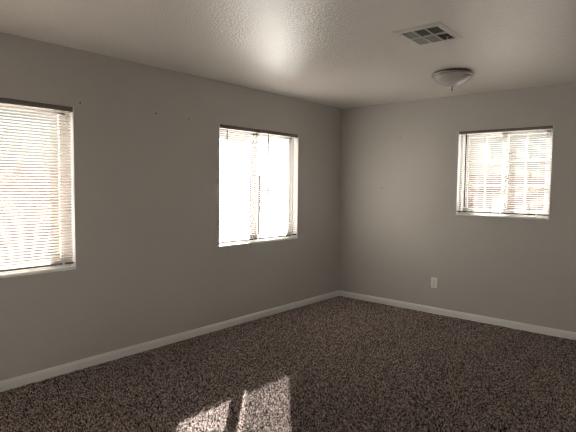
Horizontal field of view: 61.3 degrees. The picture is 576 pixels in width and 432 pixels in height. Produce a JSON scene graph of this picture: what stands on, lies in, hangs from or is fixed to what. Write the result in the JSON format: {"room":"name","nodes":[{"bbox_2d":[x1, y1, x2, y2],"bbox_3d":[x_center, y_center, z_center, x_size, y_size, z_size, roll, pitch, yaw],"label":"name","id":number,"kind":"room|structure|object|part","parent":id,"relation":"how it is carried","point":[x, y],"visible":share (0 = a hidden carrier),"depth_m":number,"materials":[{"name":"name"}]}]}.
{"room":"empty bedroom","nodes":[
{"label":"empty bedroom","id":0,"kind":"room"},
{"bbox_2d":[0,32,341,380],"bbox_3d":[-1.360,-0.048,4.113,0.160,2.452,6.410,4,5,41],"label":"wall","id":1,"kind":"structure","parent":0,"point":[151,264],"depth_m":4.18,"materials":[{"name":"paint"}]},
{"bbox_2d":[0,103,70,273],"bbox_3d":[-2.098,-0.194,3.294,0.085,1.213,1.220,4,5,41],"label":"window","id":2,"kind":"structure","parent":1,"relation":"in","point":[65,265],"depth_m":3.68,"materials":[{"name":"white plastic"}]},
{"bbox_2d":[0,98,73,271],"bbox_3d":[-2.027,-0.203,3.233,0.033,1.184,1.210,4,5,41],"label":"mini blind","id":3,"kind":"object","parent":2,"relation":"attached to","point":[2,100],"visible":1,"depth_m":3.48,"materials":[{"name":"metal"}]},
{"bbox_3d":[-2.034,0.380,3.269,0.024,0.013,1.198,4,5,41],"label":"rail","id":4,"kind":"part","parent":3,"relation":"part of","materials":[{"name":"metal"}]},
{"bbox_3d":[-1.686,-0.212,3.629,0.028,1.143,0.007,4,5,41],"label":"ladder cord","id":5,"kind":"part","parent":3,"relation":"part of","materials":[{"name":"white fabric"}]},
{"bbox_2d":[0,266,75,278],"bbox_3d":[-2.044,0.420,3.280,0.078,0.018,1.218,4,5,41],"label":"trim","id":6,"kind":"structure","parent":1,"relation":"attached to","point":[8,275],"depth_m":3.50,"materials":[{"name":"paint"}]},
{"bbox_2d":[69,107,75,266],"bbox_3d":[-1.641,-0.215,3.703,0.071,1.208,0.005,4,5,41],"label":"trim","id":7,"kind":"structure","parent":1,"relation":"attached to","point":[71,125],"depth_m":3.69,"materials":[{"name":"paint"}]},
{"bbox_2d":[0,290,339,391],"bbox_3d":[-1.360,1.142,4.068,0.013,0.082,6.250,4,5,41],"label":"baseboard","id":8,"kind":"structure","parent":1,"relation":"attached to","point":[48,373],"depth_m":4.19,"materials":[{"name":"paint"}]},
{"bbox_2d":[219,124,219,159],"bbox_3d":[-0.700,-0.302,4.790,0.071,1.196,0.005,4,5,41],"label":"trim","id":9,"kind":"structure","parent":1,"relation":"attached to","point":[219,124],"depth_m":4.74,"materials":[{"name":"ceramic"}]},
{"bbox_2d":[219,128,293,244],"bbox_3d":[-0.364,-0.328,5.298,0.085,1.201,1.215,4,5,41],"label":"window","id":10,"kind":"structure","parent":1,"relation":"in","point":[290,162],"depth_m":5.49,"materials":[{"name":"white plastic"}]},
{"bbox_3d":[-0.561,-0.318,5.100,0.028,1.149,0.606,4,5,41],"label":"sash","id":11,"kind":"part","parent":10,"relation":"part of","materials":[{"name":"white plastic"}]},
{"bbox_2d":[219,124,259,242],"bbox_3d":[-0.496,-0.324,4.994,0.045,1.173,0.573,4,5,41],"label":"mini blind","id":12,"kind":"object","parent":10,"relation":"attached to","point":[223,126],"visible":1,"depth_m":4.99,"materials":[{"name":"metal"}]},
{"bbox_3d":[-0.507,0.253,5.033,0.024,0.013,0.561,4,5,41],"label":"rail","id":13,"kind":"part","parent":12,"relation":"part of","materials":[{"name":"metal"}]},
{"bbox_3d":[-0.364,-0.321,5.157,0.028,1.132,0.007,4,5,41],"label":"ladder cord","id":14,"kind":"part","parent":12,"relation":"part of","materials":[{"name":"white fabric"}]},
{"bbox_3d":[-0.167,-0.338,5.495,0.028,1.149,0.606,4,5,41],"label":"sash","id":15,"kind":"part","parent":10,"relation":"part of","materials":[{"name":"white plastic"}]},
{"bbox_2d":[259,130,297,238],"bbox_3d":[-0.099,-0.347,5.454,0.045,1.173,0.622,4,5,41],"label":"mini blind","id":16,"kind":"object","parent":10,"relation":"attached to","point":[261,131],"visible":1,"depth_m":5.42,"materials":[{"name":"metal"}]},
{"bbox_3d":[-0.110,0.229,5.493,0.024,0.013,0.610,4,5,41],"label":"rail","id":17,"kind":"part","parent":16,"relation":"part of","materials":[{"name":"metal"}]},
{"bbox_3d":[0.044,-0.345,5.629,0.028,1.132,0.007,4,5,41],"label":"ladder cord","id":18,"kind":"part","parent":16,"relation":"part of","materials":[{"name":"white fabric"}]},
{"bbox_2d":[219,237,297,247],"bbox_3d":[-0.311,0.280,5.283,0.078,0.018,1.213,4,5,41],"label":"trim","id":19,"kind":"structure","parent":1,"relation":"attached to","point":[286,238],"depth_m":5.23,"materials":[{"name":"paint"}]},
{"bbox_2d":[293,135,298,236],"bbox_3d":[0.090,-0.349,5.704,0.071,1.196,0.005,4,5,41],"label":"trim","id":20,"kind":"structure","parent":1,"relation":"attached to","point":[296,141],"depth_m":5.70,"materials":[{"name":"paint"}]},
{"bbox_2d":[0,0,575,108],"bbox_3d":[0.347,-1.217,2.472,4.770,0.120,6.570,4,5,41],"label":"ceiling","id":21,"kind":"structure","parent":0,"point":[343,54],"depth_m":3.34,"materials":[{"name":"white paint"}]},
{"bbox_2d":[392,22,462,45],"bbox_3d":[0.924,-1.183,3.205,0.316,0.024,0.400,3,4,39],"label":"ceiling vent","id":22,"kind":"object","parent":21,"relation":"in","point":[437,32],"visible":1,"depth_m":3.18,"materials":[{"name":"metal"}]},
{"bbox_3d":[0.808,-1.190,3.197,0.077,0.007,0.146,3,4,39],"label":"louver panel","id":23,"kind":"part","parent":22,"relation":"part of","materials":[{"name":"metal"}]},
{"bbox_3d":[0.907,-1.196,3.320,0.077,0.007,0.146,3,4,39],"label":"louver panel","id":24,"kind":"part","parent":22,"relation":"part of","materials":[{"name":"metal"}]},
{"bbox_3d":[0.875,-1.186,3.143,0.071,0.007,0.146,3,4,39],"label":"louver panel","id":25,"kind":"part","parent":22,"relation":"part of","materials":[{"name":"metal"}]},
{"bbox_3d":[0.974,-1.192,3.266,0.071,0.009,0.146,3,4,39],"label":"louver panel","id":26,"kind":"part","parent":22,"relation":"part of","materials":[{"name":"metal"}]},
{"bbox_3d":[0.942,-1.182,3.090,0.077,0.007,0.146,3,4,39],"label":"louver panel","id":27,"kind":"part","parent":22,"relation":"part of","materials":[{"name":"metal"}]},
{"bbox_3d":[1.041,-1.188,3.213,0.077,0.007,0.146,3,4,39],"label":"louver panel","id":28,"kind":"part","parent":22,"relation":"part of","materials":[{"name":"metal"}]},
{"bbox_2d":[431,68,473,90],"bbox_3d":[1.436,-1.170,4.252,0.352,0.166,0.352,4,5,41],"label":"ceiling light","id":29,"kind":"object","parent":21,"relation":"attached to","point":[453,77],"visible":1,"depth_m":4.14,"materials":[{"name":"white glass"}]},
{"bbox_3d":[1.436,-1.180,4.251,0.320,0.093,0.320,4,5,41],"label":"lamp shade","id":30,"kind":"part","parent":29,"relation":"part of","materials":[{"name":"white glass"}]},
{"bbox_2d":[2,308,575,431],"bbox_3d":[0.319,1.340,2.628,4.770,0.100,6.570,4,5,41],"label":"floor","id":31,"kind":"structure","parent":0,"point":[334,308],"depth_m":3.21,"materials":[{"name":"brown carpet"}]},
{"bbox_2d":[0,296,575,431],"bbox_3d":[0.485,1.254,3.118,4.028,0.014,5.258,4,5,41],"label":"carpet","id":32,"kind":"structure","parent":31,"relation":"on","point":[410,339],"depth_m":3.59,"materials":[{"name":"brown carpet"}]},
{"bbox_2d":[339,82,575,331],"bbox_3d":[2.427,-0.058,4.974,4.450,2.452,0.160,4,5,41],"label":"wall","id":33,"kind":"structure","parent":0,"point":[403,234],"depth_m":5.41,"materials":[{"name":"paint"}]},
{"bbox_2d":[431,277,436,287],"bbox_3d":[1.669,0.762,5.556,0.074,0.120,0.013,4,5,41],"label":"wall outlet","id":34,"kind":"object","parent":33,"relation":"attached to","point":[433,279],"visible":1,"depth_m":5.55,"materials":[{"name":"beige plastic"}]},
{"bbox_2d":[339,290,575,339],"bbox_3d":[2.362,1.128,4.976,4.437,0.082,0.013,4,5,41],"label":"baseboard","id":35,"kind":"structure","parent":33,"relation":"attached to","point":[564,334],"depth_m":5.32,"materials":[{"name":"paint"}]},
{"bbox_2d":[456,132,460,213],"bbox_3d":[1.881,-0.474,5.364,0.005,0.900,0.071,4,5,41],"label":"trim","id":36,"kind":"structure","parent":33,"relation":"attached to","point":[459,136],"depth_m":5.36,"materials":[{"name":"paint"}]},
{"bbox_2d":[456,214,549,219],"bbox_3d":[2.227,0.007,5.088,0.933,0.018,0.078,4,5,41],"label":"trim","id":37,"kind":"structure","parent":33,"relation":"attached to","point":[496,216],"depth_m":5.03,"materials":[{"name":"paint"}]},
{"bbox_2d":[459,129,552,217],"bbox_3d":[2.284,-0.453,5.120,0.935,0.905,0.085,4,5,41],"label":"window","id":38,"kind":"structure","parent":33,"relation":"in","point":[463,150],"depth_m":5.09,"materials":[{"name":"white plastic"}]},
{"bbox_3d":[2.139,-0.464,5.270,0.466,0.853,0.028,4,5,41],"label":"sash","id":39,"kind":"part","parent":38,"relation":"part of","materials":[{"name":"white plastic"}]},
{"bbox_2d":[457,126,552,215],"bbox_3d":[2.220,-0.460,5.045,0.925,0.880,0.045,4,5,41],"label":"mini blind","id":40,"kind":"object","parent":38,"relation":"attached to","point":[538,127],"visible":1,"depth_m":5.03,"materials":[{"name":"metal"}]},
{"bbox_3d":[2.219,-0.030,5.075,0.913,0.013,0.024,4,5,41],"label":"rail","id":41,"kind":"part","parent":40,"relation":"part of","materials":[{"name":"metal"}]},
{"bbox_3d":[2.428,-0.442,4.969,0.466,0.853,0.028,4,5,41],"label":"sash","id":42,"kind":"part","parent":38,"relation":"part of","materials":[{"name":"white plastic"}]},
{"bbox_2d":[549,125,553,217],"bbox_3d":[2.585,-0.429,4.758,0.005,0.900,0.071,4,5,41],"label":"trim","id":43,"kind":"structure","parent":33,"relation":"attached to","point":[553,125],"depth_m":4.73,"materials":[{"name":"paint"}]},
{"label":"outside","id":44,"kind":"structure","parent":0,"visible":0},
{"bbox_2d":[0,232,278,263],"bbox_3d":[0.672,1.449,6.461,120.000,0.100,120.000,4,5,41],"label":"ground","id":45,"kind":"structure","parent":44,"point":[273,232],"depth_m":11.61,"materials":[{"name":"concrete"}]},
{"bbox_2d":[0,167,281,257],"bbox_3d":[-7.772,-0.029,10.507,0.340,2.170,23.200,4,5,41],"label":"wall","id":46,"kind":"structure","parent":45,"relation":"on","point":[265,206],"depth_m":16.68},
{"bbox_2d":[281,175,544,231],"bbox_3d":[7.765,0.035,12.296,21.000,2.170,0.340,4,5,41],"label":"wall","id":47,"kind":"structure","parent":45,"relation":"on","point":[284,181],"depth_m":13.73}
]}

